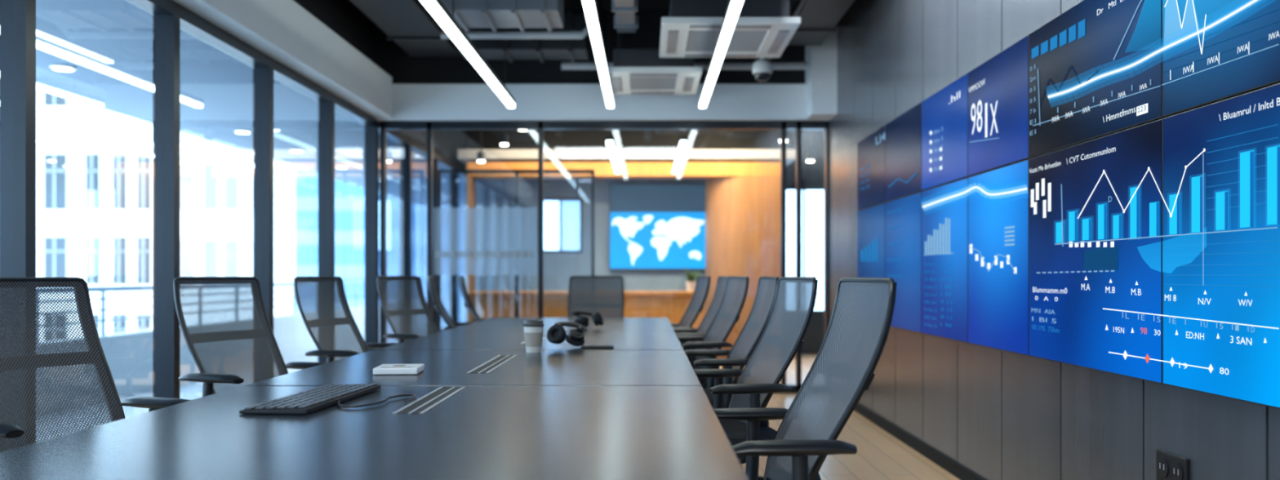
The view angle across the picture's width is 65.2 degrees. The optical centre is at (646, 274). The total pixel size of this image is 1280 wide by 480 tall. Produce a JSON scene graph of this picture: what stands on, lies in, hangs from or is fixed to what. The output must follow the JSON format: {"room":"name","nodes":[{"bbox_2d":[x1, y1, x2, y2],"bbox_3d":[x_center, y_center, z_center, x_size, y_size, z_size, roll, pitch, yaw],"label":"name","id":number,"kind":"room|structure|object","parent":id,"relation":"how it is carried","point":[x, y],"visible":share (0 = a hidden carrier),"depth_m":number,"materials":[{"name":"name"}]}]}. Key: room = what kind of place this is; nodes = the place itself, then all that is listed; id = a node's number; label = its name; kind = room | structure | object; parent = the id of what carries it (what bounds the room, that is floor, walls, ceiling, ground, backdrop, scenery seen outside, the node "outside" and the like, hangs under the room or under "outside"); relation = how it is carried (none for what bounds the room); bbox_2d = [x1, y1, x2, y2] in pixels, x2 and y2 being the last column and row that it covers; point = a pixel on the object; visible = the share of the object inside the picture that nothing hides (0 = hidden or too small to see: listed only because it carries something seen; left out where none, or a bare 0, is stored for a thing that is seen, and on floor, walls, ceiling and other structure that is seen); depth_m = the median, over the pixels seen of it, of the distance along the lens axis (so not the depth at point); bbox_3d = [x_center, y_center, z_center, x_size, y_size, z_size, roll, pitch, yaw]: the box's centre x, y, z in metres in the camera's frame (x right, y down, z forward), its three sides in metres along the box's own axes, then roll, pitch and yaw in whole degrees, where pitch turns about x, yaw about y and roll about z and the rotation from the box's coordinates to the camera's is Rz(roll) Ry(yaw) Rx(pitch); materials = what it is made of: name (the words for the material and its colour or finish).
{"room":"office","nodes":[
{"label":"office","id":0,"kind":"room"},
{"bbox_2d":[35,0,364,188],"bbox_3d":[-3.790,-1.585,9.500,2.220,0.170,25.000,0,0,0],"label":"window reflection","id":1,"kind":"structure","parent":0,"point":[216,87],"depth_m":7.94,"materials":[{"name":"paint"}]},
{"bbox_2d":[35,306,364,416],"bbox_3d":[-5.000,0.850,9.500,0.200,0.580,25.000,0,0,0],"label":"wall","id":2,"kind":"structure","parent":0,"point":[128,355],"depth_m":9.82,"materials":[{"name":"concrete"}]},
{"bbox_2d":[35,280,364,343],"bbox_3d":[-5.000,0.333,9.500,0.050,0.455,25.000,0,0,0],"label":"balcony railing","id":3,"kind":"object","parent":2,"relation":"on","point":[102,290],"visible":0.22,"depth_m":9.73,"materials":[{"name":"silver metal"}]},
{"bbox_2d":[35,340,364,442],"bbox_3d":[-3.850,1.210,9.500,2.500,0.140,25.000,0,0,0],"label":"floor","id":4,"kind":"structure","parent":0,"point":[190,390],"depth_m":9.59,"materials":[{"name":"concrete"}]},
{"bbox_2d":[293,0,465,169],"bbox_3d":[-2.590,-1.920,6.100,0.180,1.000,16.200,0,0,0],"label":"wall","id":5,"kind":"structure","parent":0,"point":[344,18],"depth_m":8.72,"materials":[{"name":"black"}]},
{"bbox_2d":[0,0,31,451],"bbox_3d":[-2.505,-0.170,3.315,0.110,2.500,1.330,0,0,0],"label":"window","id":6,"kind":"structure","parent":5,"relation":"in","point":[15,15],"depth_m":3.95,"materials":[{"name":"black metal"}]},
{"bbox_2d":[31,0,177,443],"bbox_3d":[-2.505,-0.170,4.600,0.110,2.500,1.240,0,0,0],"label":"window","id":7,"kind":"structure","parent":5,"relation":"in","point":[164,12],"depth_m":5.19,"materials":[{"name":"clear glass"}]},
{"bbox_2d":[177,3,271,398],"bbox_3d":[-2.505,-0.170,5.880,0.110,2.500,1.320,0,0,0],"label":"window","id":8,"kind":"structure","parent":5,"relation":"in","point":[188,21],"depth_m":6.51,"materials":[{"name":"black metal"}]},
{"bbox_2d":[173,0,392,118],"bbox_3d":[-2.400,-1.605,3.525,0.200,0.370,11.050,0,0,0],"label":"ceiling beam","id":9,"kind":"structure","parent":5,"relation":"attached to","point":[283,30],"depth_m":6.78,"materials":[{"name":"white paint"}]},
{"bbox_2d":[271,57,333,377],"bbox_3d":[-2.505,-0.170,7.185,0.110,2.500,1.290,0,0,0],"label":"window","id":10,"kind":"structure","parent":5,"relation":"in","point":[281,73],"depth_m":7.80,"materials":[{"name":"black metal"}]},
{"bbox_2d":[333,93,377,357],"bbox_3d":[-2.505,-0.170,8.475,0.110,2.500,1.290,0,0,0],"label":"window","id":11,"kind":"structure","parent":5,"relation":"in","point":[341,106],"depth_m":9.09,"materials":[{"name":"clear glass"}]},
{"bbox_2d":[377,120,410,342],"bbox_3d":[-2.505,-0.170,9.760,0.110,2.500,1.280,0,0,0],"label":"window","id":12,"kind":"structure","parent":5,"relation":"in","point":[398,144],"depth_m":10.00,"materials":[{"name":"clear glass"}]},
{"bbox_2d":[410,138,436,335],"bbox_3d":[-2.505,-0.170,11.050,0.110,2.500,1.300,0,0,0],"label":"window","id":13,"kind":"structure","parent":5,"relation":"in","point":[418,151],"depth_m":11.00,"materials":[{"name":"clear glass"}]},
{"bbox_2d":[436,153,457,328],"bbox_3d":[-2.505,-0.170,12.350,0.110,2.500,1.300,0,0,0],"label":"window","id":14,"kind":"structure","parent":5,"relation":"in","point":[449,181],"depth_m":12.69,"materials":[{"name":"clear glass"}]},
{"bbox_2d":[457,165,466,322],"bbox_3d":[-2.505,-0.170,13.600,0.110,2.500,1.200,0,0,0],"label":"window","id":15,"kind":"structure","parent":5,"relation":"in","point":[461,177],"depth_m":13.53,"materials":[{"name":"clear glass"}]},
{"bbox_2d":[373,10,804,84],"bbox_3d":[-0.415,-2.075,9.220,4.170,0.690,0.160,0,0,0],"label":"ceiling","id":16,"kind":"structure","parent":0,"point":[403,68],"depth_m":9.14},
{"bbox_2d":[375,84,806,121],"bbox_3d":[-0.525,-1.570,9.200,3.950,0.320,0.300,0,0,0],"label":"ceiling beam","id":17,"kind":"structure","parent":16,"relation":"attached to","point":[411,102],"depth_m":9.05,"materials":[{"name":"white paint"}]},
{"bbox_2d":[563,0,670,10],"bbox_3d":[0.200,-2.470,6.200,5.800,0.100,16.400,0,0,0],"label":"ceiling","id":18,"kind":"structure","parent":0,"point":[568,5],"depth_m":8.97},
{"bbox_2d":[350,0,461,57],"bbox_3d":[-1.875,-2.170,5.950,0.490,0.500,5.900,0,0,0],"label":"air duct","id":19,"kind":"object","parent":18,"relation":"hanging from","point":[409,24],"visible":0.76,"depth_m":7.81,"materials":[{"name":"grey metal"}]},
{"bbox_2d":[419,0,515,107],"bbox_3d":[-1.160,-1.927,6.000,0.060,0.986,5.200,0,0,0],"label":"linear light","id":20,"kind":"object","parent":18,"relation":"hanging from","point":[436,8],"visible":0.92,"depth_m":6.38,"materials":[{"name":"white plastic"}]},
{"bbox_2d":[476,129,485,162],"bbox_3d":[-1.950,-1.875,11.800,0.100,1.089,0.100,0,0,0],"label":"light","id":21,"kind":"object","parent":18,"relation":"hanging from","point":[481,156],"visible":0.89,"depth_m":11.76,"materials":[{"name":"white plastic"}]},
{"bbox_2d":[440,0,563,31],"bbox_3d":[-1.035,-2.125,7.250,0.830,0.590,0.540,0,0,0],"label":"air duct","id":22,"kind":"object","parent":18,"relation":"hanging from","point":[492,14],"visible":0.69,"depth_m":7.08,"materials":[{"name":"grey metal"}]},
{"bbox_2d":[499,129,508,146],"bbox_3d":[-1.550,-1.915,10.900,0.100,1.009,0.100,0,0,0],"label":"light","id":23,"kind":"object","parent":18,"relation":"hanging from","point":[504,138],"visible":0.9,"depth_m":10.86,"materials":[{"name":"black plastic"}]},
{"bbox_2d":[440,0,596,39],"bbox_3d":[-0.995,-2.130,7.800,1.210,0.580,0.060,0,0,0],"label":"ceiling pipe","id":24,"kind":"object","parent":18,"relation":"hanging from","point":[556,34],"visible":0.64,"depth_m":7.77,"materials":[{"name":"grey metal"}]},
{"bbox_2d":[456,10,588,62],"bbox_3d":[-1.040,-2.135,8.500,1.080,0.570,0.440,0,0,0],"label":"air duct","id":25,"kind":"object","parent":18,"relation":"hanging from","point":[541,50],"visible":0.38,"depth_m":8.30,"materials":[{"name":"grey metal"}]},
{"bbox_2d":[582,0,613,107],"bbox_3d":[-0.310,-1.927,6.000,0.060,0.986,5.200,0,0,0],"label":"linear light","id":26,"kind":"object","parent":18,"relation":"hanging from","point":[590,9],"visible":1,"depth_m":6.40,"materials":[{"name":"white plastic"}]},
{"bbox_2d":[606,129,620,173],"bbox_3d":[-0.360,-1.850,11.150,0.060,1.140,2.900,0,0,0],"label":"pendant light","id":27,"kind":"object","parent":18,"relation":"hanging from","point":[610,143],"visible":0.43,"depth_m":10.57,"materials":[{"name":"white plastic"}]},
{"bbox_2d":[611,0,638,32],"bbox_3d":[-0.150,-2.120,6.675,0.180,0.600,1.850,0,0,0],"label":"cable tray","id":28,"kind":"object","parent":18,"relation":"hanging from","point":[625,20],"visible":1,"depth_m":7.10,"materials":[{"name":"grey metal"}]},
{"bbox_2d":[608,31,702,94],"bbox_3d":[0.055,-1.986,8.175,0.750,0.868,0.950,0,0,0],"label":"air conditioner","id":29,"kind":"object","parent":18,"relation":"attached to","point":[634,71],"visible":0.9,"depth_m":7.77,"materials":[{"name":"grey plastic"}]},
{"bbox_2d":[630,76,676,89],"bbox_3d":[0.055,-1.574,8.171,0.370,0.016,0.542,0,0,0],"label":"grille","id":30,"kind":"object","parent":29,"relation":"attached to","point":[636,82],"depth_m":8.16,"materials":[{"name":"grey"}]},
{"bbox_2d":[672,129,686,173],"bbox_3d":[0.360,-1.850,11.150,0.060,1.140,2.900,0,0,0],"label":"pendant light","id":31,"kind":"object","parent":18,"relation":"hanging from","point":[682,142],"visible":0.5,"depth_m":10.74,"materials":[{"name":"white plastic"}]},
{"bbox_2d":[561,1,807,70],"bbox_3d":[0.335,-2.118,8.850,2.170,0.605,0.070,0,0,0],"label":"ceiling pipe","id":32,"kind":"object","parent":18,"relation":"hanging from","point":[781,65],"visible":0.51,"depth_m":8.82,"materials":[{"name":"grey metal"}]},
{"bbox_2d":[698,0,743,107],"bbox_3d":[0.483,-1.927,6.000,0.060,0.986,5.200,0,0,0],"label":"linear light","id":33,"kind":"object","parent":18,"relation":"hanging from","point":[733,7],"visible":0.92,"depth_m":6.38,"materials":[{"name":"white plastic"}]},
{"bbox_2d":[659,0,800,57],"bbox_3d":[0.560,-2.036,7.125,0.920,0.768,1.050,0,0,0],"label":"air conditioner","id":34,"kind":"object","parent":18,"relation":"attached to","point":[763,28],"visible":0.91,"depth_m":6.77,"materials":[{"name":"grey plastic"}]},
{"bbox_2d":[685,30,768,51],"bbox_3d":[0.560,-1.674,7.123,0.540,0.016,0.646,0,0,0],"label":"grille","id":35,"kind":"object","parent":34,"relation":"attached to","point":[695,40],"depth_m":7.11,"materials":[{"name":"grey metal"}]},
{"bbox_2d":[751,57,772,82],"bbox_3d":[0.910,-1.967,7.850,0.160,0.906,0.160,0,0,0],"label":"dome camera","id":36,"kind":"object","parent":18,"relation":"hanging from","point":[762,70],"visible":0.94,"depth_m":7.80,"materials":[{"name":"grey plastic"}]},
{"bbox_2d":[766,0,806,59],"bbox_3d":[1.060,-2.135,7.450,0.060,0.570,2.300,0,0,0],"label":"ceiling pipe","id":37,"kind":"object","parent":18,"relation":"hanging from","point":[798,4],"visible":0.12,"depth_m":6.98,"materials":[{"name":"grey metal"}]},
{"bbox_2d":[805,129,814,162],"bbox_3d":[1.900,-1.865,11.600,0.100,1.109,0.100,0,0,0],"label":"light","id":38,"kind":"object","parent":18,"relation":"hanging from","point":[810,155],"visible":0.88,"depth_m":11.56,"materials":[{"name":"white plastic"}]},
{"bbox_2d":[786,0,854,45],"bbox_3d":[1.325,-2.185,6.300,0.390,0.470,4.600,0,0,0],"label":"air duct","id":39,"kind":"object","parent":18,"relation":"hanging from","point":[819,18],"visible":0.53,"depth_m":7.75,"materials":[{"name":"grey metal"}]},
{"bbox_2d":[465,129,824,353],"bbox_3d":[0.300,-0.670,13.875,5.600,3.500,0.150,0,0,0],"label":"wall","id":40,"kind":"structure","parent":0,"point":[495,198],"depth_m":13.80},
{"bbox_2d":[543,197,582,253],"bbox_3d":[-1.190,-0.685,13.870,0.620,0.770,0.060,0,0,0],"label":"window","id":41,"kind":"structure","parent":40,"relation":"in","point":[560,199],"depth_m":13.84,"materials":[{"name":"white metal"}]},
{"bbox_2d":[457,149,795,165],"bbox_3d":[-0.250,-1.540,13.260,4.300,0.120,1.080,0,0,0],"label":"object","id":42,"kind":"structure","parent":40,"relation":"attached to","point":[466,156],"depth_m":12.72,"materials":[{"name":"grey paint"}]},
{"bbox_2d":[608,184,705,269],"bbox_3d":[0.162,-0.660,13.746,1.341,1.164,0.108,0,0,0],"label":"wall screen","id":43,"kind":"object","parent":40,"relation":"attached to","point":[651,226],"visible":0.89,"depth_m":13.70,"materials":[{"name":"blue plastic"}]},
{"bbox_2d":[786,186,824,313],"bbox_3d":[2.390,-0.345,13.870,1.220,1.750,0.060,0,0,0],"label":"window","id":44,"kind":"structure","parent":40,"relation":"in","point":[803,188],"depth_m":13.85,"materials":[{"name":"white glass"}]},
{"bbox_2d":[824,129,825,335],"bbox_3d":[2.385,-0.670,9.350,1.430,3.500,0.100,0,0,0],"label":"wall","id":45,"kind":"structure","parent":0,"point":[824,130],"depth_m":9.36,"materials":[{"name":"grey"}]},
{"bbox_2d":[720,353,959,479],"bbox_3d":[0.250,1.120,6.100,5.700,0.080,16.200,0,0,0],"label":"floor","id":46,"kind":"structure","parent":0,"point":[879,455],"depth_m":5.94,"materials":[{"name":"brown wood"}]},
{"bbox_2d":[0,277,190,453],"bbox_3d":[-1.651,0.544,2.906,0.618,1.073,0.657,0,0,23],"label":"office chair","id":47,"kind":"object","parent":46,"relation":"on","point":[95,356],"visible":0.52,"depth_m":3.06,"materials":[{"name":"fabric"}]},
{"bbox_2d":[173,276,327,396],"bbox_3d":[-1.596,0.544,4.196,0.618,1.073,0.657,0,0,23],"label":"office chair","id":48,"kind":"object","parent":46,"relation":"on","point":[192,339],"visible":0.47,"depth_m":4.28,"materials":[{"name":"black fabric"}]},
{"bbox_2d":[293,275,398,362],"bbox_3d":[-1.546,0.544,5.449,0.618,1.073,0.656,0,0,14],"label":"office chair","id":49,"kind":"object","parent":46,"relation":"on","point":[313,322],"visible":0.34,"depth_m":5.52,"materials":[{"name":"black fabric"}]},
{"bbox_2d":[0,317,748,479],"bbox_3d":[-0.534,0.709,4.750,1.412,0.742,6.486,0,0,0],"label":"conference table","id":50,"kind":"object","parent":46,"relation":"on","point":[484,406],"visible":0.92,"depth_m":2.26,"materials":[{"name":"grey wood"}]},
{"bbox_2d":[239,383,416,414],"bbox_3d":[-0.800,0.329,2.694,0.350,0.019,0.540,0,0,4],"label":"keyboard","id":51,"kind":"object","parent":50,"relation":"on","point":[312,400],"visible":1,"depth_m":2.60,"materials":[{"name":"black plastic"}]},
{"bbox_2d":[373,364,424,374],"bbox_3d":[-0.860,0.327,3.480,0.150,0.023,0.170,0,0,-5],"label":"box","id":52,"kind":"object","parent":50,"relation":"on","point":[384,369],"visible":1,"depth_m":3.40,"materials":[{"name":"white plastic"}]},
{"bbox_2d":[523,320,544,352],"bbox_3d":[-0.497,0.270,4.407,0.094,0.140,0.094,0,0,0],"label":"coffee cup","id":53,"kind":"object","parent":50,"relation":"on","point":[533,329],"visible":1,"depth_m":4.37,"materials":[{"name":"white paper"}]},
{"bbox_2d":[546,321,584,346],"bbox_3d":[-0.382,0.278,4.679,0.135,0.112,0.208,0,0,45],"label":"headphones","id":54,"kind":"object","parent":50,"relation":"on","point":[556,334],"visible":1,"depth_m":4.66,"materials":[{"name":"black plastic"}]},
{"bbox_2d":[546,324,564,343],"bbox_3d":[-0.417,0.272,4.610,0.094,0.088,0.055,0,0,22],"label":"cushion","id":55,"kind":"object","parent":54,"relation":"on","point":[556,333],"depth_m":4.60,"materials":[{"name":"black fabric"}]},
{"bbox_2d":[565,333,584,346],"bbox_3d":[-0.335,0.303,4.700,0.090,0.060,0.088,0,0,0],"label":"cushion","id":56,"kind":"object","parent":54,"relation":"on","point":[575,340],"depth_m":4.66,"materials":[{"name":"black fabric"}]},
{"bbox_2d":[572,310,603,327],"bbox_3d":[-0.374,0.278,6.283,0.208,0.112,0.135,0,0,26],"label":"headphones","id":57,"kind":"object","parent":50,"relation":"on","point":[597,318],"visible":0.98,"depth_m":6.26,"materials":[{"name":"black plastic"}]},
{"bbox_2d":[574,318,588,327],"bbox_3d":[-0.409,0.303,6.320,0.088,0.060,0.090,0,0,-19],"label":"cushion","id":58,"kind":"object","parent":57,"relation":"on","point":[584,322],"depth_m":6.29,"materials":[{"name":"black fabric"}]},
{"bbox_2d":[594,311,603,324],"bbox_3d":[-0.298,0.272,6.271,0.055,0.088,0.094,0,0,11],"label":"cushion","id":59,"kind":"object","parent":57,"relation":"on","point":[598,320],"depth_m":6.24,"materials":[{"name":"black fabric"}]},
{"bbox_2d":[581,345,613,348],"bbox_3d":[-0.225,0.333,4.620,0.150,0.011,0.080,0,0,0],"label":"phone","id":60,"kind":"object","parent":50,"relation":"on","point":[583,346],"visible":1,"depth_m":4.58,"materials":[{"name":"black plastic"}]},
{"bbox_2d":[377,275,448,342],"bbox_3d":[-1.485,0.544,6.877,0.618,1.073,0.656,0,0,25],"label":"office chair","id":61,"kind":"object","parent":46,"relation":"on","point":[393,316],"visible":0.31,"depth_m":6.98,"materials":[{"name":"black fabric"}]},
{"bbox_2d":[426,275,472,328],"bbox_3d":[-1.431,0.544,7.941,0.618,1.073,0.657,0,0,-8],"label":"office chair","id":62,"kind":"object","parent":46,"relation":"on","point":[438,306],"visible":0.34,"depth_m":8.04,"materials":[{"name":"black plastic"}]},
{"bbox_2d":[456,275,487,322],"bbox_3d":[-1.337,0.544,8.691,0.618,1.073,0.657,0,0,-14],"label":"office chair","id":63,"kind":"object","parent":46,"relation":"on","point":[467,304],"visible":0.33,"depth_m":8.44,"materials":[{"name":"black fabric"}]},
{"bbox_2d":[437,169,594,330],"bbox_3d":[-1.510,-0.070,11.600,1.816,2.300,0.060,0,0,0],"label":"door frame","id":64,"kind":"structure","parent":46,"relation":"on","point":[517,172],"depth_m":11.57,"materials":[{"name":"black metal"}]},
{"bbox_2d":[466,290,708,328],"bbox_3d":[-0.715,0.640,12.350,2.930,0.880,0.560,0,0,0],"label":"cabinet","id":65,"kind":"object","parent":46,"relation":"on","point":[673,305],"depth_m":12.10,"materials":[{"name":"brown wood"}]},
{"bbox_2d":[466,290,708,294],"bbox_3d":[-0.715,0.220,12.350,2.930,0.040,0.560,0,0,0],"label":"countertop","id":66,"kind":"structure","parent":65,"relation":"on","point":[473,292],"depth_m":12.07,"materials":[{"name":"brown wood"}]},
{"bbox_2d":[683,266,701,291],"bbox_3d":[0.580,0.037,12.335,0.291,0.325,0.207,0,0,-38],"label":"potted plant","id":67,"kind":"object","parent":65,"relation":"on","point":[691,285],"visible":0.96,"depth_m":12.28,"materials":[{"name":"green plant"}]},
{"bbox_2d":[567,275,624,317],"bbox_3d":[-0.430,0.544,8.328,0.656,1.073,0.618,0,0,0],"label":"office chair","id":68,"kind":"object","parent":46,"relation":"on","point":[605,295],"visible":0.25,"depth_m":8.57,"materials":[{"name":"black fabric"}]},
{"bbox_2d":[466,162,780,358],"bbox_3d":[-0.255,-0.180,13.275,4.070,2.520,1.050,0,0,0],"label":"portal","id":69,"kind":"object","parent":46,"relation":"on","point":[743,199],"visible":0.54,"depth_m":12.75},
{"bbox_2d":[671,275,711,344],"bbox_3d":[0.181,0.544,7.759,0.618,1.073,0.657,0,0,-8],"label":"office chair","id":70,"kind":"object","parent":46,"relation":"on","point":[695,306],"visible":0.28,"depth_m":7.88,"materials":[{"name":"black fabric"}]},
{"bbox_2d":[673,275,728,367],"bbox_3d":[0.274,0.544,6.980,0.618,1.073,0.656,0,0,-4],"label":"office chair","id":71,"kind":"object","parent":46,"relation":"on","point":[714,306],"visible":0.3,"depth_m":7.14,"materials":[{"name":"black fabric"}]},
{"bbox_2d":[677,275,749,388],"bbox_3d":[0.297,0.544,6.099,0.618,1.073,0.656,0,0,-10],"label":"office chair","id":72,"kind":"object","parent":46,"relation":"on","point":[734,298],"visible":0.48,"depth_m":6.18,"materials":[{"name":"black fabric"}]},
{"bbox_2d":[684,276,778,479],"bbox_3d":[0.339,0.544,4.930,0.618,1.073,0.656,0,0,-4],"label":"office chair","id":73,"kind":"object","parent":46,"relation":"on","point":[738,357],"visible":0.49,"depth_m":5.01,"materials":[{"name":"black fabric"}]},
{"bbox_2d":[693,276,817,464],"bbox_3d":[0.321,0.544,3.854,0.618,1.073,0.656,0,0,-9],"label":"office chair","id":74,"kind":"object","parent":46,"relation":"on","point":[789,318],"visible":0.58,"depth_m":3.90,"materials":[{"name":"black fabric"}]},
{"bbox_2d":[713,277,897,479],"bbox_3d":[0.314,0.544,2.635,0.618,1.073,0.656,0,0,-5],"label":"office chair","id":75,"kind":"object","parent":46,"relation":"on","point":[848,356],"visible":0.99,"depth_m":2.69,"materials":[{"name":"fabric"}]},
{"bbox_2d":[828,0,1279,479],"bbox_3d":[1.735,-0.670,3.650,0.130,3.500,11.300,0,0,0],"label":"wall","id":76,"kind":"structure","parent":0,"point":[997,414],"depth_m":4.95,"materials":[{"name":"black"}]},
{"bbox_2d":[380,120,828,392],"bbox_3d":[-0.375,-0.165,9.200,4.130,2.490,0.080,0,0,0],"label":"frame","id":77,"kind":"structure","parent":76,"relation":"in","point":[429,126],"depth_m":9.16,"materials":[{"name":"black metal"}]},
{"bbox_2d":[804,26,837,120],"bbox_3d":[1.560,-1.790,9.025,0.220,0.760,0.550,0,0,0],"label":"trim","id":78,"kind":"structure","parent":76,"relation":"attached to","point":[821,73],"depth_m":8.75,"materials":[{"name":"white paint"}]},
{"bbox_2d":[857,202,885,277],"bbox_3d":[1.644,-0.074,7.239,0.052,0.835,0.894,0,0,0],"label":"wall display","id":79,"kind":"object","parent":76,"relation":"attached to","point":[870,220],"visible":0.51,"depth_m":7.20,"materials":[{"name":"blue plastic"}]},
{"bbox_2d":[857,124,887,210],"bbox_3d":[1.643,-0.759,7.228,0.053,0.526,0.916,0,0,0],"label":"wall display","id":80,"kind":"object","parent":76,"relation":"attached to","point":[871,148],"visible":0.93,"depth_m":7.20,"materials":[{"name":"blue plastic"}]},
{"bbox_2d":[884,191,921,333],"bbox_3d":[1.643,-0.074,6.340,0.053,0.835,0.895,0,0,0],"label":"wall display","id":81,"kind":"object","parent":76,"relation":"attached to","point":[903,215],"visible":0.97,"depth_m":6.23,"materials":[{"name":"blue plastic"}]},
{"bbox_2d":[884,102,922,201],"bbox_3d":[1.643,-0.759,6.340,0.053,0.526,0.895,0,0,0],"label":"wall display","id":82,"kind":"object","parent":76,"relation":"attached to","point":[903,134],"visible":0.67,"depth_m":6.31,"materials":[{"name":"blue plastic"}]},
{"bbox_2d":[853,403,984,479],"bbox_3d":[1.663,1.045,3.650,0.015,0.070,11.300,0,0,0],"label":"baseboard","id":83,"kind":"structure","parent":76,"relation":"attached to","point":[940,460],"depth_m":6.04,"materials":[{"name":"black"}]},
{"bbox_2d":[921,177,968,342],"bbox_3d":[1.643,-0.074,5.453,0.053,0.835,0.940,0,0,0],"label":"wall display","id":84,"kind":"object","parent":76,"relation":"attached to","point":[944,208],"visible":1,"depth_m":5.40,"materials":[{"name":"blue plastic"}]},
{"bbox_2d":[921,72,970,191],"bbox_3d":[1.643,-0.759,5.465,0.054,0.526,0.847,0,0,0],"label":"wall display","id":85,"kind":"object","parent":76,"relation":"attached to","point":[944,113],"visible":0.94,"depth_m":5.40,"materials":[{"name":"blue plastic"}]},
{"bbox_2d":[967,159,1029,355],"bbox_3d":[1.643,-0.074,4.667,0.053,0.835,0.880,0,0,0],"label":"wall display","id":86,"kind":"object","parent":76,"relation":"attached to","point":[998,199],"visible":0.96,"depth_m":4.55,"materials":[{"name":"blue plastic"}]},
{"bbox_2d":[968,34,1032,176],"bbox_3d":[1.643,-0.759,4.639,0.053,0.526,0.797,0,0,0],"label":"wall display","id":87,"kind":"object","parent":76,"relation":"attached to","point":[998,88],"visible":0.91,"depth_m":4.59,"materials":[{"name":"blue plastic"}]},
{"bbox_2d":[1029,118,1163,383],"bbox_3d":[1.643,-0.074,3.688,0.054,0.835,1.099,0,0,0],"label":"wall display","id":88,"kind":"object","parent":76,"relation":"attached to","point":[1096,205],"visible":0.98,"depth_m":3.56,"materials":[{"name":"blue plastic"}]},
{"bbox_2d":[1048,182,1051,211],"bbox_3d":[1.618,-0.312,4.014,0.001,0.115,0.031,0,0,0],"label":"candlestick","id":89,"kind":"object","parent":88,"relation":"on","point":[1049,184],"depth_m":4.01,"materials":[{"name":"white"}]},
{"bbox_2d":[1029,0,1167,157],"bbox_3d":[1.643,-0.759,3.674,0.054,0.526,1.125,0,0,0],"label":"wall display","id":90,"kind":"object","parent":76,"relation":"attached to","point":[1096,67],"visible":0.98,"depth_m":3.62,"materials":[{"name":"blue glass"}]},
{"bbox_2d":[1103,204,1106,239],"bbox_3d":[1.617,-0.188,3.526,0.001,0.123,0.018,0,0,0],"label":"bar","id":91,"kind":"object","parent":76,"relation":"attached to","point":[1104,205],"depth_m":3.53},
{"bbox_2d":[1136,186,1139,237],"bbox_3d":[1.617,-0.204,3.291,0.001,0.169,0.017,0,0,0],"label":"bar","id":92,"kind":"object","parent":76,"relation":"attached to","point":[1138,190],"depth_m":3.29,"materials":[{"name":"blue"}]},
{"bbox_2d":[1155,448,1190,479],"bbox_3d":[1.660,0.618,3.160,0.020,0.105,0.180,0,0,0],"label":"wall socket","id":93,"kind":"object","parent":76,"relation":"attached to","point":[1169,466],"visible":1,"depth_m":3.15,"materials":[{"name":"black plastic"}]},
{"bbox_2d":[1156,457,1168,478],"bbox_3d":[1.653,0.617,3.203,0.004,0.068,0.068,0,0,0],"label":"outlet","id":94,"kind":"object","parent":93,"relation":"attached to","point":[1162,463],"depth_m":3.20,"materials":[{"name":"grey paint"}]},
{"bbox_2d":[1170,462,1182,479],"bbox_3d":[1.653,0.617,3.117,0.004,0.068,0.068,0,0,0],"label":"outlet","id":95,"kind":"object","parent":93,"relation":"attached to","point":[1176,468],"depth_m":3.11,"materials":[{"name":"grey paint"}]},
{"bbox_2d":[1177,194,1179,234],"bbox_3d":[1.617,-0.185,3.041,0.001,0.122,0.017,0,0,0],"label":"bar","id":96,"kind":"object","parent":76,"relation":"attached to","point":[1178,197],"depth_m":3.04,"materials":[{"name":"blue"}]},
{"bbox_2d":[1200,176,1203,231],"bbox_3d":[1.617,-0.206,2.913,0.001,0.162,0.018,0,0,0],"label":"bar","id":97,"kind":"object","parent":76,"relation":"attached to","point":[1201,177],"depth_m":2.91,"materials":[{"name":"blue"}]},
{"bbox_2d":[1160,83,1279,408],"bbox_3d":[1.643,-0.074,2.593,0.054,0.835,1.102,0,0,0],"label":"wall display","id":98,"kind":"object","parent":76,"relation":"attached to","point":[1221,197],"visible":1,"depth_m":2.81,"materials":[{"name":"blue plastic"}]},
{"bbox_2d":[1160,0,1279,116],"bbox_3d":[1.643,-0.759,2.606,0.054,0.526,1.128,0,0,0],"label":"wall display","id":99,"kind":"object","parent":76,"relation":"attached to","point":[1215,51],"visible":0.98,"depth_m":2.85,"materials":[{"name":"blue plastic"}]},
{"bbox_2d":[1224,191,1228,230],"bbox_3d":[1.617,-0.179,2.788,0.001,0.107,0.017,0,0,0],"label":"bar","id":100,"kind":"object","parent":76,"relation":"attached to","point":[1226,193],"depth_m":2.79,"materials":[{"name":"blue"}]},
{"bbox_2d":[1249,151,1253,226],"bbox_3d":[1.617,-0.229,2.671,0.001,0.202,0.018,0,0,0],"label":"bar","id":101,"kind":"object","parent":76,"relation":"attached to","point":[1251,153],"depth_m":2.67,"materials":[{"name":"blue"}]},
{"bbox_2d":[1276,146,1279,224],"bbox_3d":[1.617,-0.229,2.556,0.001,0.199,0.016,0,0,0],"label":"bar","id":102,"kind":"object","parent":76,"relation":"attached to","point":[1277,148],"depth_m":2.56,"materials":[{"name":"blue"}]},
{"label":"outside","id":103,"kind":"structure","parent":0,"visible":0},
{"bbox_2d":[295,167,364,313],"bbox_3d":[-20.875,-0.585,74.950,15.250,19.330,10.100,0,0,0],"label":"glass tower","id":104,"kind":"structure","parent":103,"point":[349,199],"depth_m":69.90,"materials":[{"name":"blue"}]},
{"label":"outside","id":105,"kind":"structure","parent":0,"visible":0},
{"bbox_2d":[35,88,295,342],"bbox_3d":[-30.600,-1.326,48.775,23.979,20.812,8.450,0,0,0],"label":"office building","id":106,"kind":"structure","parent":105,"point":[94,164],"depth_m":45.00,"materials":[{"name":"grey"}]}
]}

